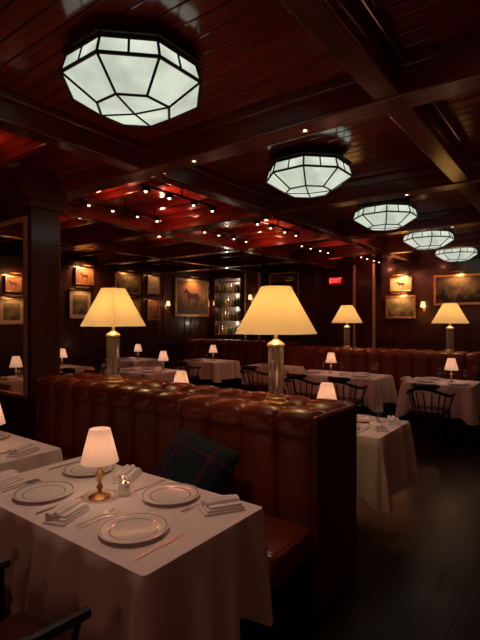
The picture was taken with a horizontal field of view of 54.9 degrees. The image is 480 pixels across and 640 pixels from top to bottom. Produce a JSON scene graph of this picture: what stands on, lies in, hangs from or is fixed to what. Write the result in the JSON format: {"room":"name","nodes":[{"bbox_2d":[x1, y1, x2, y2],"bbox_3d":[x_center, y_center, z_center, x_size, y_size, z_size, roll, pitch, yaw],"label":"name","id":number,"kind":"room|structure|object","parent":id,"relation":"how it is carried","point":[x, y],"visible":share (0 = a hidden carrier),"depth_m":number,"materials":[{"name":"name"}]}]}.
{"room":"restaurant","nodes":[
{"label":"restaurant","id":0,"kind":"room"},
{"bbox_2d":[0,245,212,376],"bbox_3d":[-5.007,0.060,9.220,0.150,3.180,13.800,0,0,37],"label":"wall","id":1,"kind":"structure","parent":0,"point":[83,345],"depth_m":11.46,"materials":[{"name":"brown wood"}]},
{"bbox_2d":[0,295,22,324],"bbox_3d":[-4.664,-0.207,9.494,0.138,0.614,0.550,0,0,37],"label":"framed picture","id":2,"kind":"object","parent":1,"relation":"attached to","point":[11,309],"visible":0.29,"depth_m":9.51,"materials":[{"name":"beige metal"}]},
{"bbox_2d":[4,272,21,292],"bbox_3d":[-4.646,-0.772,9.518,0.138,0.404,0.350,0,0,37],"label":"framed picture","id":3,"kind":"object","parent":1,"relation":"attached to","point":[13,283],"visible":1,"depth_m":9.53,"materials":[{"name":"gold metal"}]},
{"bbox_2d":[0,141,52,167],"bbox_3d":[-3.806,-1.495,5.519,6.300,0.070,0.080,0,0,37],"label":"trim","id":4,"kind":"structure","parent":1,"relation":"attached to","point":[32,148],"depth_m":4.08,"materials":[{"name":"brown wood"}]},
{"bbox_2d":[68,286,91,319],"bbox_3d":[-3.701,-0.392,10.785,0.138,0.764,0.630,0,0,37],"label":"framed picture","id":5,"kind":"object","parent":1,"relation":"attached to","point":[79,301],"visible":0.8,"depth_m":10.77,"materials":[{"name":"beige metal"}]},
{"bbox_2d":[75,264,93,285],"bbox_3d":[-3.633,-1.057,10.877,0.138,0.474,0.500,0,0,37],"label":"framed picture","id":6,"kind":"object","parent":1,"relation":"attached to","point":[83,276],"visible":1,"depth_m":10.90,"materials":[{"name":"gold metal"}]},
{"bbox_2d":[3,181,171,226],"bbox_3d":[-2.970,-1.495,6.641,6.300,0.070,0.080,0,0,37],"label":"trim","id":7,"kind":"structure","parent":1,"relation":"attached to","point":[133,190],"depth_m":5.42,"materials":[{"name":"brown wood"}]},
{"bbox_2d":[0,194,212,241],"bbox_3d":[-2.551,-1.495,7.202,6.300,0.070,0.080,0,0,37],"label":"trim","id":8,"kind":"structure","parent":1,"relation":"attached to","point":[178,202],"depth_m":6.16,"materials":[{"name":"brown wood"}]},
{"bbox_2d":[114,270,140,294],"bbox_3d":[-2.865,-0.972,11.907,0.138,0.604,0.830,0,0,37],"label":"framed picture","id":9,"kind":"object","parent":1,"relation":"attached to","point":[131,282],"visible":0.76,"depth_m":11.96,"materials":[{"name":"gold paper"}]},
{"bbox_2d":[130,296,140,315],"bbox_3d":[-2.865,-0.262,11.907,0.138,0.704,0.830,0,0,37],"label":"framed picture","id":10,"kind":"object","parent":1,"relation":"attached to","point":[137,302],"visible":0.26,"depth_m":12.20,"materials":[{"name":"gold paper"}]},
{"bbox_2d":[147,297,159,319],"bbox_3d":[-2.333,-0.302,12.621,0.138,0.624,0.450,0,0,37],"label":"framed picture","id":11,"kind":"object","parent":1,"relation":"attached to","point":[153,306],"visible":1,"depth_m":12.65,"materials":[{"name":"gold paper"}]},
{"bbox_2d":[147,273,159,294],"bbox_3d":[-2.333,-0.987,12.621,0.138,0.574,0.450,0,0,37],"label":"framed picture","id":12,"kind":"object","parent":1,"relation":"attached to","point":[153,282],"visible":1,"depth_m":12.65,"materials":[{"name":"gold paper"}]},
{"bbox_2d":[60,218,273,251],"bbox_3d":[-1.715,-1.495,8.325,6.300,0.070,0.080,0,0,37],"label":"ceiling beam","id":13,"kind":"structure","parent":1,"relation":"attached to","point":[269,218],"depth_m":7.62,"materials":[{"name":"brown wood"}]},
{"bbox_2d":[75,223,297,256],"bbox_3d":[-1.296,-1.495,8.886,6.300,0.070,0.080,0,0,37],"label":"ceiling beam","id":14,"kind":"structure","parent":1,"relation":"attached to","point":[260,229],"depth_m":8.64,"materials":[{"name":"brown wood"}]},
{"bbox_2d":[174,276,208,316],"bbox_3d":[-1.392,-0.697,13.884,0.138,1.194,1.500,0,0,37],"label":"framed picture","id":15,"kind":"object","parent":1,"relation":"attached to","point":[191,296],"visible":1,"depth_m":13.84,"materials":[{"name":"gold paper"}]},
{"bbox_2d":[10,156,479,256],"bbox_3d":[0.152,-1.425,6.061,12.000,0.210,0.310,0,0,37],"label":"ceiling beam","id":16,"kind":"structure","parent":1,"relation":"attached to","point":[429,179],"depth_m":5.52,"materials":[{"name":"brown wood"}]},
{"bbox_2d":[15,29,479,199],"bbox_3d":[-1.103,-1.425,4.377,12.000,0.210,0.310,0,0,37],"label":"ceiling beam","id":17,"kind":"structure","parent":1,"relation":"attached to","point":[449,68],"depth_m":3.16,"materials":[{"name":"brown wood"}]},
{"bbox_2d":[144,241,352,265],"bbox_3d":[-0.041,-1.495,10.570,6.300,0.070,0.080,0,0,37],"label":"ceiling beam","id":18,"kind":"structure","parent":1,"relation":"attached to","point":[343,243],"depth_m":10.33,"materials":[{"name":"brown wood"}]},
{"bbox_2d":[96,207,479,265],"bbox_3d":[1.407,-1.425,7.744,12.000,0.210,0.310,0,0,37],"label":"ceiling beam","id":19,"kind":"structure","parent":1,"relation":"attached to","point":[464,217],"depth_m":7.84,"materials":[{"name":"brown wood"}]},
{"bbox_2d":[160,233,479,272],"bbox_3d":[2.662,-1.425,9.428,12.000,0.210,0.310,0,0,37],"label":"ceiling beam","id":20,"kind":"structure","parent":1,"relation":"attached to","point":[464,240],"depth_m":9.93,"materials":[{"name":"brown wood"}]},
{"bbox_2d":[0,0,479,271],"bbox_3d":[-0.177,-1.580,5.620,12.000,0.100,13.800,0,0,37],"label":"ceiling","id":21,"kind":"structure","parent":0,"point":[250,53],"depth_m":2.90,"materials":[{"name":"brown wood"}]},
{"bbox_2d":[83,198,161,221],"bbox_3d":[-1.478,-1.442,5.966,0.106,0.175,1.240,0,0,37],"label":"track light","id":22,"kind":"object","parent":21,"relation":"attached to","point":[88,203],"visible":1,"depth_m":5.86,"materials":[{"name":"black metal"}]},
{"bbox_2d":[59,24,201,127],"bbox_3d":[-0.614,-1.362,2.690,0.768,0.336,0.768,0,0,37],"label":"ceiling light","id":23,"kind":"object","parent":21,"relation":"attached to","point":[132,76],"visible":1,"depth_m":2.46,"materials":[{"name":"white glass"}]},
{"bbox_2d":[140,183,216,211],"bbox_3d":[-0.676,-1.442,5.368,0.106,0.175,1.240,0,0,37],"label":"track light","id":24,"kind":"object","parent":21,"relation":"attached to","point":[145,188],"visible":0.99,"depth_m":5.27,"materials":[{"name":"black metal"}]},
{"bbox_2d":[201,227,248,242],"bbox_3d":[-0.223,-1.442,7.649,0.106,0.175,1.240,0,0,37],"label":"track light","id":25,"kind":"object","parent":21,"relation":"attached to","point":[218,233],"visible":0.98,"depth_m":7.64,"materials":[{"name":"black metal"}]},
{"bbox_2d":[254,220,298,235],"bbox_3d":[0.579,-1.442,7.052,0.106,0.175,1.240,0,0,37],"label":"track light","id":26,"kind":"object","parent":21,"relation":"attached to","point":[257,222],"visible":0.98,"depth_m":7.02,"materials":[{"name":"black metal"}]},
{"bbox_2d":[265,147,352,197],"bbox_3d":[0.647,-1.362,4.382,0.768,0.336,0.768,0,0,37],"label":"ceiling light","id":27,"kind":"object","parent":21,"relation":"attached to","point":[304,172],"visible":1,"depth_m":4.14,"materials":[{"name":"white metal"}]},
{"bbox_2d":[299,243,330,253],"bbox_3d":[1.473,-1.442,9.004,0.106,0.175,1.240,0,0,37],"label":"track light","id":28,"kind":"object","parent":21,"relation":"attached to","point":[310,246],"visible":0.95,"depth_m":9.04,"materials":[{"name":"black metal"}]},
{"bbox_2d":[353,198,418,230],"bbox_3d":[1.902,-1.362,6.066,0.768,0.336,0.768,0,0,37],"label":"ceiling light","id":29,"kind":"object","parent":21,"relation":"attached to","point":[392,214],"visible":1,"depth_m":5.82,"materials":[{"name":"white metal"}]},
{"bbox_2d":[402,229,454,249],"bbox_3d":[3.157,-1.362,7.749,0.768,0.336,0.768,0,0,37],"label":"ceiling light","id":30,"kind":"object","parent":21,"relation":"attached to","point":[432,239],"visible":0.94,"depth_m":7.51,"materials":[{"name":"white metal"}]},
{"bbox_2d":[435,247,477,261],"bbox_3d":[4.412,-1.362,9.433,0.768,0.336,0.768,0,0,37],"label":"ceiling light","id":31,"kind":"object","parent":21,"relation":"attached to","point":[460,254],"visible":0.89,"depth_m":9.20,"materials":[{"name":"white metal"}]},
{"bbox_2d":[6,381,479,639],"bbox_3d":[-0.177,1.700,5.620,12.000,0.100,13.800,0,0,37],"label":"floor","id":32,"kind":"structure","parent":0,"point":[416,576],"depth_m":3.12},
{"bbox_2d":[0,193,26,437],"bbox_3d":[-2.624,0.175,5.068,1.255,2.950,0.110,0,0,37],"label":"screen","id":33,"kind":"object","parent":32,"relation":"on","point":[13,404],"visible":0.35,"depth_m":4.77,"materials":[{"name":"brown wood"}]},
{"bbox_2d":[20,164,66,440],"bbox_3d":[-2.016,0.060,4.758,0.180,3.180,0.420,0,0,37],"label":"column","id":34,"kind":"structure","parent":32,"relation":"on","point":[40,188],"depth_m":4.68,"materials":[{"name":"brown wood"}]},
{"bbox_2d":[0,557,91,639],"bbox_3d":[-0.864,1.233,1.552,0.580,0.836,0.566,0,0,37],"label":"dining chair","id":35,"kind":"object","parent":32,"relation":"on","point":[20,626],"visible":1,"depth_m":1.73,"materials":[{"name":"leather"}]},
{"bbox_2d":[60,368,75,375],"bbox_3d":[-3.012,1.233,7.673,0.580,0.836,0.566,0,0,37],"label":"dining chair","id":36,"kind":"object","parent":32,"relation":"on","point":[65,370],"visible":0.25,"depth_m":7.87,"materials":[{"name":"brown wood"}]},
{"bbox_2d":[89,359,106,373],"bbox_3d":[-2.965,1.233,9.409,0.580,0.836,0.566,0,0,37],"label":"dining chair","id":37,"kind":"object","parent":32,"relation":"on","point":[100,361],"visible":0.32,"depth_m":9.59,"materials":[{"name":"brown wood"}]},
{"bbox_2d":[167,361,188,372],"bbox_3d":[-1.243,1.233,8.874,0.580,0.836,0.566,0,0,37],"label":"dining chair","id":38,"kind":"object","parent":32,"relation":"on","point":[178,363],"visible":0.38,"depth_m":9.07,"materials":[{"name":"brown wood"}]},
{"bbox_2d":[171,360,200,384],"bbox_3d":[-1.172,1.233,9.639,0.580,0.836,0.566,0,0,37],"label":"dining chair","id":39,"kind":"object","parent":32,"relation":"on","point":[190,377],"visible":0.36,"depth_m":9.54,"materials":[{"name":"brown wood"}]},
{"bbox_2d":[35,372,356,639],"bbox_3d":[-0.585,1.086,3.716,2.980,1.128,1.380,0,0,37],"label":"banquette","id":40,"kind":"object","parent":32,"relation":"on","point":[297,462],"visible":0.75,"depth_m":2.90,"materials":[{"name":"red leather"}]},
{"bbox_2d":[80,288,145,383],"bbox_3d":[-1.153,0.142,4.139,0.531,0.847,0.559,0,0,37],"label":"table lamp","id":41,"kind":"object","parent":40,"relation":"on","point":[112,307],"visible":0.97,"depth_m":4.02,"materials":[{"name":"gold metal"}]},
{"bbox_2d":[151,429,239,494],"bbox_3d":[-0.300,0.950,2.843,0.540,0.470,0.368,0,0,36],"label":"cushion","id":42,"kind":"object","parent":40,"relation":"on","point":[191,458],"visible":0.62,"depth_m":2.77,"materials":[{"name":"fabric"}]},
{"bbox_2d":[235,286,316,405],"bbox_3d":[0.241,0.171,3.101,0.547,0.788,0.547,0,0,37],"label":"table lamp","id":43,"kind":"object","parent":40,"relation":"on","point":[275,310],"visible":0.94,"depth_m":2.97,"materials":[{"name":"gold metal"}]},
{"bbox_2d":[214,276,243,339],"bbox_3d":[-0.296,0.175,14.127,1.040,2.950,0.300,0,0,37],"label":"tall cabinet","id":44,"kind":"object","parent":32,"relation":"on","point":[239,280],"visible":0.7,"depth_m":14.22,"materials":[{"name":"brown wood"}]},
{"bbox_2d":[221,279,239,334],"bbox_3d":[-0.212,-0.400,14.239,0.960,1.700,0.020,0,0,37],"label":"mirror","id":45,"kind":"object","parent":44,"relation":"attached to","point":[237,295],"depth_m":14.24,"materials":[{"name":"mirror"}]},
{"bbox_2d":[187,338,302,388],"bbox_3d":[0.034,1.086,12.260,3.400,1.128,1.380,0,0,37],"label":"banquette","id":46,"kind":"object","parent":32,"relation":"on","point":[247,352],"visible":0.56,"depth_m":12.01,"materials":[{"name":"red leather"}]},
{"bbox_2d":[239,365,267,390],"bbox_3d":[0.264,1.233,8.469,0.580,0.836,0.566,0,0,37],"label":"dining chair","id":47,"kind":"object","parent":32,"relation":"on","point":[254,385],"visible":0.8,"depth_m":8.31,"materials":[{"name":"brown wood"}]},
{"bbox_2d":[284,373,321,398],"bbox_3d":[0.960,1.233,7.228,0.580,0.836,0.566,0,0,37],"label":"dining chair","id":48,"kind":"object","parent":32,"relation":"on","point":[291,376],"visible":0.52,"depth_m":7.07,"materials":[{"name":"brown wood"}]},
{"bbox_2d":[327,376,367,414],"bbox_3d":[1.521,1.233,6.809,0.580,0.836,0.566,0,0,37],"label":"dining chair","id":49,"kind":"object","parent":32,"relation":"on","point":[342,380],"visible":0.54,"depth_m":6.64,"materials":[{"name":"brown wood"}]},
{"bbox_2d":[284,345,479,429],"bbox_3d":[2.885,1.086,8.264,4.450,1.128,1.380,0,0,37],"label":"banquette","id":50,"kind":"object","parent":32,"relation":"on","point":[398,363],"visible":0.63,"depth_m":8.04,"materials":[{"name":"red leather"}]},
{"bbox_2d":[332,305,362,347],"bbox_3d":[2.056,0.142,8.882,0.588,0.847,0.588,0,0,37],"label":"table lamp","id":51,"kind":"object","parent":50,"relation":"on","point":[346,314],"visible":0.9,"depth_m":8.75,"materials":[{"name":"gold metal"}]},
{"bbox_2d":[432,303,468,352],"bbox_3d":[3.535,0.142,7.779,0.588,0.847,0.588,0,0,37],"label":"table lamp","id":52,"kind":"object","parent":50,"relation":"on","point":[449,313],"visible":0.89,"depth_m":7.66,"materials":[{"name":"gold metal"}]},
{"bbox_2d":[406,383,455,450],"bbox_3d":[2.483,1.233,6.092,0.580,0.836,0.566,0,0,37],"label":"dining chair","id":53,"kind":"object","parent":32,"relation":"on","point":[418,409],"visible":0.98,"depth_m":5.97,"materials":[{"name":"brown wood"}]},
{"bbox_3d":[2.927,1.276,6.705,0.896,0.748,0.726,0,0,37],"label":"dining table","id":54,"kind":"object","parent":32,"relation":"on","visible":0},
{"bbox_2d":[395,377,479,424],"bbox_3d":[2.906,1.142,6.678,1.113,0.494,0.886,0,0,37],"label":"tablecloth","id":55,"kind":"object","parent":54,"relation":"on","point":[465,406],"visible":0.71,"depth_m":6.32,"materials":[{"name":"beige fabric"}]},
{"bbox_2d":[444,358,457,381],"bbox_3d":[3.028,0.723,6.623,0.188,0.345,0.188,0,0,37],"label":"table lamp","id":56,"kind":"object","parent":55,"relation":"on","point":[451,364],"visible":0.94,"depth_m":6.57,"materials":[{"name":"gold metal"}]},
{"bbox_3d":[-0.685,1.276,10.208,1.076,0.748,0.726,0,0,37],"label":"dining table","id":57,"kind":"object","parent":32,"relation":"on","visible":0},
{"bbox_2d":[177,358,241,382],"bbox_3d":[-0.686,1.094,10.208,1.284,0.399,0.937,0,0,37],"label":"tablecloth","id":58,"kind":"object","parent":57,"relation":"on","point":[218,370],"visible":0.78,"depth_m":9.81,"materials":[{"name":"beige fabric"}]},
{"bbox_2d":[209,345,216,360],"bbox_3d":[-0.590,0.723,10.168,0.188,0.345,0.188,0,0,37],"label":"table lamp","id":59,"kind":"object","parent":58,"relation":"on","point":[213,349],"visible":1,"depth_m":10.11,"materials":[{"name":"gold metal"}]},
{"bbox_3d":[0.749,1.276,4.175,1.286,0.748,0.726,0,0,37],"label":"dining table","id":60,"kind":"object","parent":32,"relation":"on","visible":0},
{"bbox_2d":[357,417,419,513],"bbox_3d":[0.766,1.177,4.201,1.498,0.564,0.878,0,0,37],"label":"tablecloth","id":61,"kind":"object","parent":60,"relation":"on","point":[386,461],"visible":0.32,"depth_m":3.58,"materials":[{"name":"beige fabric"}]},
{"bbox_2d":[317,382,336,399],"bbox_3d":[0.756,0.723,4.026,0.188,0.345,0.188,0,0,37],"label":"table lamp","id":62,"kind":"object","parent":61,"relation":"on","point":[326,390],"visible":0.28,"depth_m":3.97,"materials":[{"name":"white fabric"}]},
{"bbox_2d":[357,414,378,421],"bbox_3d":[1.090,0.884,4.139,0.294,0.021,0.294,0,0,37],"label":"plate","id":63,"kind":"object","parent":61,"relation":"on","point":[360,417],"visible":0.56,"depth_m":4.16,"materials":[{"name":"ceramic"}]},
{"bbox_2d":[368,421,388,431],"bbox_3d":[1.133,0.868,3.795,0.110,0.053,0.200,0,0,-3],"label":"napkin","id":64,"kind":"object","parent":61,"relation":"on","point":[376,426],"visible":1,"depth_m":3.73,"materials":[{"name":"white fabric"}]},
{"bbox_2d":[386,415,400,425],"bbox_3d":[1.336,0.868,4.018,0.110,0.053,0.200,0,0,14],"label":"napkin","id":65,"kind":"object","parent":61,"relation":"on","point":[391,420],"visible":1,"depth_m":3.94,"materials":[{"name":"white fabric"}]},
{"bbox_3d":[-0.680,1.276,2.334,1.396,0.748,0.726,0,0,37],"label":"dining table","id":66,"kind":"object","parent":32,"relation":"on","visible":0},
{"bbox_2d":[0,456,272,639],"bbox_3d":[-0.690,1.166,2.315,1.551,0.541,0.846,0,0,37],"label":"tablecloth","id":67,"kind":"object","parent":66,"relation":"on","point":[199,585],"visible":0.81,"depth_m":1.91,"materials":[{"name":"beige fabric"}]},
{"bbox_2d":[0,469,23,486],"bbox_3d":[-1.306,0.868,2.532,0.110,0.053,0.200,0,0,28],"label":"napkin","id":68,"kind":"object","parent":67,"relation":"on","point":[11,476],"visible":1,"depth_m":2.54,"materials":[{"name":"white fabric"}]},
{"bbox_2d":[12,481,74,501],"bbox_3d":[-1.003,0.884,2.369,0.294,0.021,0.294,0,0,37],"label":"plate","id":69,"kind":"object","parent":67,"relation":"on","point":[46,490],"visible":1,"depth_m":2.38,"materials":[{"name":"ceramic"}]},
{"bbox_2d":[43,498,90,526],"bbox_3d":[-0.786,0.868,2.108,0.110,0.053,0.200,0,0,17],"label":"napkin","id":70,"kind":"object","parent":67,"relation":"on","point":[67,511],"visible":1,"depth_m":2.07,"materials":[{"name":"white fabric"}]},
{"bbox_2d":[62,461,114,475],"bbox_3d":[-0.897,0.884,2.745,0.294,0.021,0.294,0,0,37],"label":"plate","id":71,"kind":"object","parent":67,"relation":"on","point":[74,469],"visible":0.66,"depth_m":2.73,"materials":[{"name":"ceramic"}]},
{"bbox_2d":[75,508,116,526],"bbox_3d":[-0.652,0.893,2.096,0.025,0.003,0.218,0,0,33],"label":"fork","id":72,"kind":"object","parent":67,"relation":"on","point":[112,509],"visible":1,"depth_m":2.11,"materials":[{"name":"silver metal"}]},
{"bbox_2d":[80,426,118,500],"bbox_3d":[-0.709,0.723,2.337,0.188,0.345,0.188,0,0,37],"label":"table lamp","id":73,"kind":"object","parent":67,"relation":"on","point":[99,450],"visible":1,"depth_m":2.29,"materials":[{"name":"gold metal"}]},
{"bbox_2d":[78,511,120,528],"bbox_3d":[-0.627,0.893,2.071,0.025,0.003,0.218,0,0,37],"label":"fork","id":74,"kind":"object","parent":67,"relation":"on","point":[115,512],"visible":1,"depth_m":2.08,"materials":[{"name":"silver metal"}]},
{"bbox_2d":[119,480,130,496],"bbox_3d":[-0.587,0.856,2.358,0.053,0.078,0.053,0,0,-31],"label":"salt shaker","id":75,"kind":"object","parent":67,"relation":"on","point":[124,491],"visible":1,"depth_m":2.34,"materials":[{"name":"clear glass"}]},
{"bbox_2d":[111,464,141,483],"bbox_3d":[-0.640,0.868,2.622,0.110,0.053,0.200,0,0,8],"label":"napkin","id":76,"kind":"object","parent":67,"relation":"on","point":[131,471],"visible":0.94,"depth_m":2.59,"materials":[{"name":"white fabric"}]},
{"bbox_2d":[98,512,168,543],"bbox_3d":[-0.449,0.884,1.956,0.294,0.021,0.294,0,0,37],"label":"plate","id":77,"kind":"object","parent":67,"relation":"on","point":[138,527],"visible":1,"depth_m":1.96,"materials":[{"name":"ceramic"}]},
{"bbox_2d":[131,479,164,492],"bbox_3d":[-0.502,0.893,2.475,0.018,0.004,0.264,0,0,38],"label":"knife","id":78,"kind":"object","parent":67,"relation":"on","point":[160,481],"visible":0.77,"depth_m":2.47,"materials":[{"name":"silver metal"}]},
{"bbox_2d":[133,533,182,560],"bbox_3d":[-0.314,0.893,1.825,0.018,0.004,0.264,0,0,38],"label":"knife","id":79,"kind":"object","parent":67,"relation":"on","point":[140,556],"visible":1,"depth_m":1.81,"materials":[{"name":"silver metal"}]},
{"bbox_2d":[141,483,199,504],"bbox_3d":[-0.352,0.884,2.339,0.294,0.021,0.294,0,0,37],"label":"plate","id":80,"kind":"object","parent":67,"relation":"on","point":[165,493],"visible":1,"depth_m":2.35,"materials":[{"name":"ceramic"}]},
{"bbox_2d":[198,494,244,516],"bbox_3d":[-0.086,0.868,2.185,0.200,0.053,0.110,0,0,-22],"label":"napkin","id":81,"kind":"object","parent":67,"relation":"on","point":[220,504],"visible":1,"depth_m":2.16,"materials":[{"name":"white fabric"}]},
{"bbox_3d":[-1.947,1.276,3.278,1.176,0.748,0.726,0,0,37],"label":"dining table","id":82,"kind":"object","parent":32,"relation":"on","visible":0},
{"bbox_2d":[0,431,62,472],"bbox_3d":[-1.966,1.142,3.250,1.388,0.495,0.886,0,0,37],"label":"tablecloth","id":83,"kind":"object","parent":82,"relation":"on","point":[47,454],"visible":0.3,"depth_m":3.12,"materials":[{"name":"beige fabric"}]},
{"bbox_2d":[6,443,39,457],"bbox_3d":[-1.453,0.868,3.104,0.110,0.053,0.200,0,0,14],"label":"napkin","id":84,"kind":"object","parent":83,"relation":"on","point":[22,450],"visible":1,"depth_m":3.06,"materials":[{"name":"white fabric"}]},
{"bbox_3d":[-0.518,1.276,5.119,1.226,0.748,0.726,0,0,37],"label":"dining table","id":85,"kind":"object","parent":32,"relation":"on","visible":0},
{"bbox_3d":[-0.504,1.140,5.147,1.440,0.489,0.878,0,0,37],"label":"tablecloth","id":86,"kind":"object","parent":85,"relation":"on","visible":0},
{"bbox_2d":[173,371,188,382],"bbox_3d":[-0.631,0.723,4.960,0.188,0.345,0.188,0,0,37],"label":"table lamp","id":87,"kind":"object","parent":86,"relation":"on","point":[181,376],"visible":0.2,"depth_m":4.91,"materials":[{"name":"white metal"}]},
{"bbox_3d":[1.660,1.276,7.649,1.456,0.748,0.726,0,0,37],"label":"dining table","id":88,"kind":"object","parent":32,"relation":"on","visible":0},
{"bbox_2d":[286,369,397,411],"bbox_3d":[1.643,1.130,7.627,1.674,0.470,0.874,0,0,37],"label":"tablecloth","id":89,"kind":"object","parent":88,"relation":"on","point":[381,389],"visible":0.61,"depth_m":7.21,"materials":[{"name":"beige fabric"}]},
{"bbox_2d":[325,352,336,373],"bbox_3d":[1.531,0.723,7.777,0.188,0.345,0.188,0,0,37],"label":"table lamp","id":90,"kind":"object","parent":89,"relation":"on","point":[330,358],"visible":1,"depth_m":7.72,"materials":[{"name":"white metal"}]},
{"bbox_3d":[-1.704,1.276,8.255,1.176,0.748,0.776,0,0,37],"label":"dining table","id":91,"kind":"object","parent":32,"relation":"on","visible":0},
{"bbox_2d":[104,366,183,382],"bbox_3d":[-1.709,1.100,8.256,1.382,0.410,0.998,0,0,37],"label":"tablecloth","id":92,"kind":"object","parent":91,"relation":"on","point":[169,374],"visible":0.21,"depth_m":7.88,"materials":[{"name":"beige fabric"}]},
{"bbox_2d":[158,351,168,370],"bbox_3d":[-1.352,0.723,8.142,0.188,0.345,0.188,0,0,37],"label":"table lamp","id":93,"kind":"object","parent":92,"relation":"on","point":[163,356],"visible":0.96,"depth_m":8.09,"materials":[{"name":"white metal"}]},
{"bbox_3d":[-2.431,1.276,10.543,1.076,0.748,0.776,0,0,37],"label":"dining table","id":94,"kind":"object","parent":32,"relation":"on","visible":0},
{"bbox_2d":[100,357,164,373],"bbox_3d":[-2.433,1.101,10.543,1.296,0.413,0.991,0,0,37],"label":"tablecloth","id":95,"kind":"object","parent":94,"relation":"on","point":[143,362],"visible":0.35,"depth_m":10.21,"materials":[{"name":"beige fabric"}]},
{"bbox_3d":[-3.466,1.276,8.820,1.076,0.748,0.776,0,0,37],"label":"dining table","id":96,"kind":"object","parent":32,"relation":"on","visible":0},
{"bbox_2d":[21,364,94,374],"bbox_3d":[-3.474,1.101,8.817,1.291,0.413,0.996,0,0,37],"label":"tablecloth","id":97,"kind":"object","parent":96,"relation":"on","point":[77,368],"visible":0.09,"depth_m":8.71,"materials":[{"name":"beige fabric"}]},
{"bbox_2d":[60,349,66,366],"bbox_3d":[-3.396,0.723,8.830,0.188,0.345,0.188,0,0,37],"label":"table lamp","id":98,"kind":"object","parent":97,"relation":"on","point":[63,354],"visible":0.93,"depth_m":8.78,"materials":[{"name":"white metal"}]},
{"bbox_3d":[-3.341,1.276,6.980,1.076,0.748,0.776,0,0,37],"label":"dining table","id":99,"kind":"object","parent":32,"relation":"on","visible":0},
{"bbox_2d":[0,375,22,393],"bbox_3d":[-3.348,1.099,6.976,1.285,0.408,0.992,0,0,37],"label":"tablecloth","id":100,"kind":"object","parent":99,"relation":"on","point":[12,385],"visible":0.16,"depth_m":6.46,"materials":[{"name":"beige fabric"}]},
{"bbox_2d":[9,356,22,378],"bbox_3d":[-3.405,0.723,7.028,0.188,0.345,0.188,0,0,37],"label":"table lamp","id":101,"kind":"object","parent":100,"relation":"on","point":[16,362],"visible":0.87,"depth_m":6.97,"materials":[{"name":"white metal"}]},
{"bbox_3d":[0.668,1.276,9.012,0.976,0.748,0.526,0,0,37],"label":"dining table","id":102,"kind":"object","parent":32,"relation":"on","visible":0},
{"bbox_2d":[241,363,304,389],"bbox_3d":[0.670,1.101,9.018,1.194,0.413,0.756,0,0,37],"label":"tablecloth","id":103,"kind":"object","parent":102,"relation":"on","point":[287,368],"visible":0.33,"depth_m":8.86,"materials":[{"name":"beige fabric"}]},
{"bbox_2d":[213,250,479,351],"bbox_3d":[3.962,0.060,11.172,12.000,3.180,0.150,0,0,37],"label":"wall","id":104,"kind":"structure","parent":0,"point":[420,333],"depth_m":11.20,"materials":[{"name":"brown wood"}]},
{"bbox_2d":[0,224,271,273],"bbox_3d":[-3.304,-1.431,7.950,0.260,0.198,13.800,0,0,37],"label":"trim","id":105,"kind":"structure","parent":104,"relation":"attached to","point":[15,231],"depth_m":9.36,"materials":[{"name":"brown wood"}]},
{"bbox_2d":[0,182,338,269],"bbox_3d":[-1.620,-1.431,6.695,0.260,0.198,13.800,0,0,37],"label":"ceiling beam","id":106,"kind":"structure","parent":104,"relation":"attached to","point":[99,214],"depth_m":6.84,"materials":[{"name":"brown wood"}]},
{"bbox_2d":[0,87,421,263],"bbox_3d":[0.064,-1.431,5.440,0.260,0.198,13.800,0,0,37],"label":"ceiling beam","id":107,"kind":"structure","parent":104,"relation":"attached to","point":[20,115],"depth_m":3.91,"materials":[{"name":"brown wood"}]},
{"bbox_2d":[243,271,264,340],"bbox_3d":[0.450,0.060,13.571,0.600,3.180,0.400,0,0,37],"label":"trim","id":108,"kind":"structure","parent":104,"relation":"attached to","point":[253,282],"depth_m":13.47,"materials":[{"name":"brown wood"}]},
{"bbox_2d":[269,271,298,299],"bbox_3d":[1.239,-0.650,13.124,0.980,1.400,0.035,0,0,37],"label":"framed picture","id":109,"kind":"object","parent":104,"relation":"attached to","point":[291,279],"visible":0.44,"depth_m":13.06,"materials":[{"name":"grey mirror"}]},
{"bbox_2d":[299,263,320,345],"bbox_3d":[1.908,0.060,12.516,0.500,3.180,0.350,0,0,37],"label":"trim","id":110,"kind":"structure","parent":104,"relation":"attached to","point":[310,275],"depth_m":12.39,"materials":[{"name":"brown wood"}]},
{"bbox_2d":[329,277,341,284],"bbox_3d":[2.514,-1.030,12.158,0.360,0.200,0.060,0,0,37],"label":"exit sign","id":111,"kind":"object","parent":104,"relation":"attached to","point":[332,280],"visible":1,"depth_m":12.14,"materials":[{"name":"red"}]},
{"bbox_2d":[352,257,379,348],"bbox_3d":[3.160,0.060,11.551,0.600,3.180,0.400,0,0,37],"label":"column","id":112,"kind":"structure","parent":104,"relation":"attached to","point":[365,271],"depth_m":11.42,"materials":[{"name":"brown wood"}]},
{"bbox_2d":[278,0,479,209],"bbox_3d":[1.868,-1.431,4.096,0.260,0.198,13.800,0,0,37],"label":"ceiling beam","id":113,"kind":"structure","parent":104,"relation":"attached to","point":[352,32],"depth_m":2.49,"materials":[{"name":"brown wood"}]},
{"bbox_2d":[386,292,415,318],"bbox_3d":[3.847,-0.342,11.118,0.720,0.624,0.138,0,0,37],"label":"framed picture","id":114,"kind":"object","parent":104,"relation":"attached to","point":[402,306],"visible":1,"depth_m":11.14,"materials":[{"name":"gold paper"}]},
{"bbox_2d":[390,274,412,291],"bbox_3d":[3.855,-0.887,11.112,0.540,0.414,0.138,0,0,37],"label":"framed picture","id":115,"kind":"object","parent":104,"relation":"attached to","point":[398,284],"visible":1,"depth_m":11.13,"materials":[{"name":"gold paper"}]},
{"bbox_2d":[433,270,479,305],"bbox_3d":[4.877,-0.712,10.350,1.050,0.764,0.138,0,0,37],"label":"framed picture","id":116,"kind":"object","parent":104,"relation":"attached to","point":[461,289],"visible":1,"depth_m":10.39,"materials":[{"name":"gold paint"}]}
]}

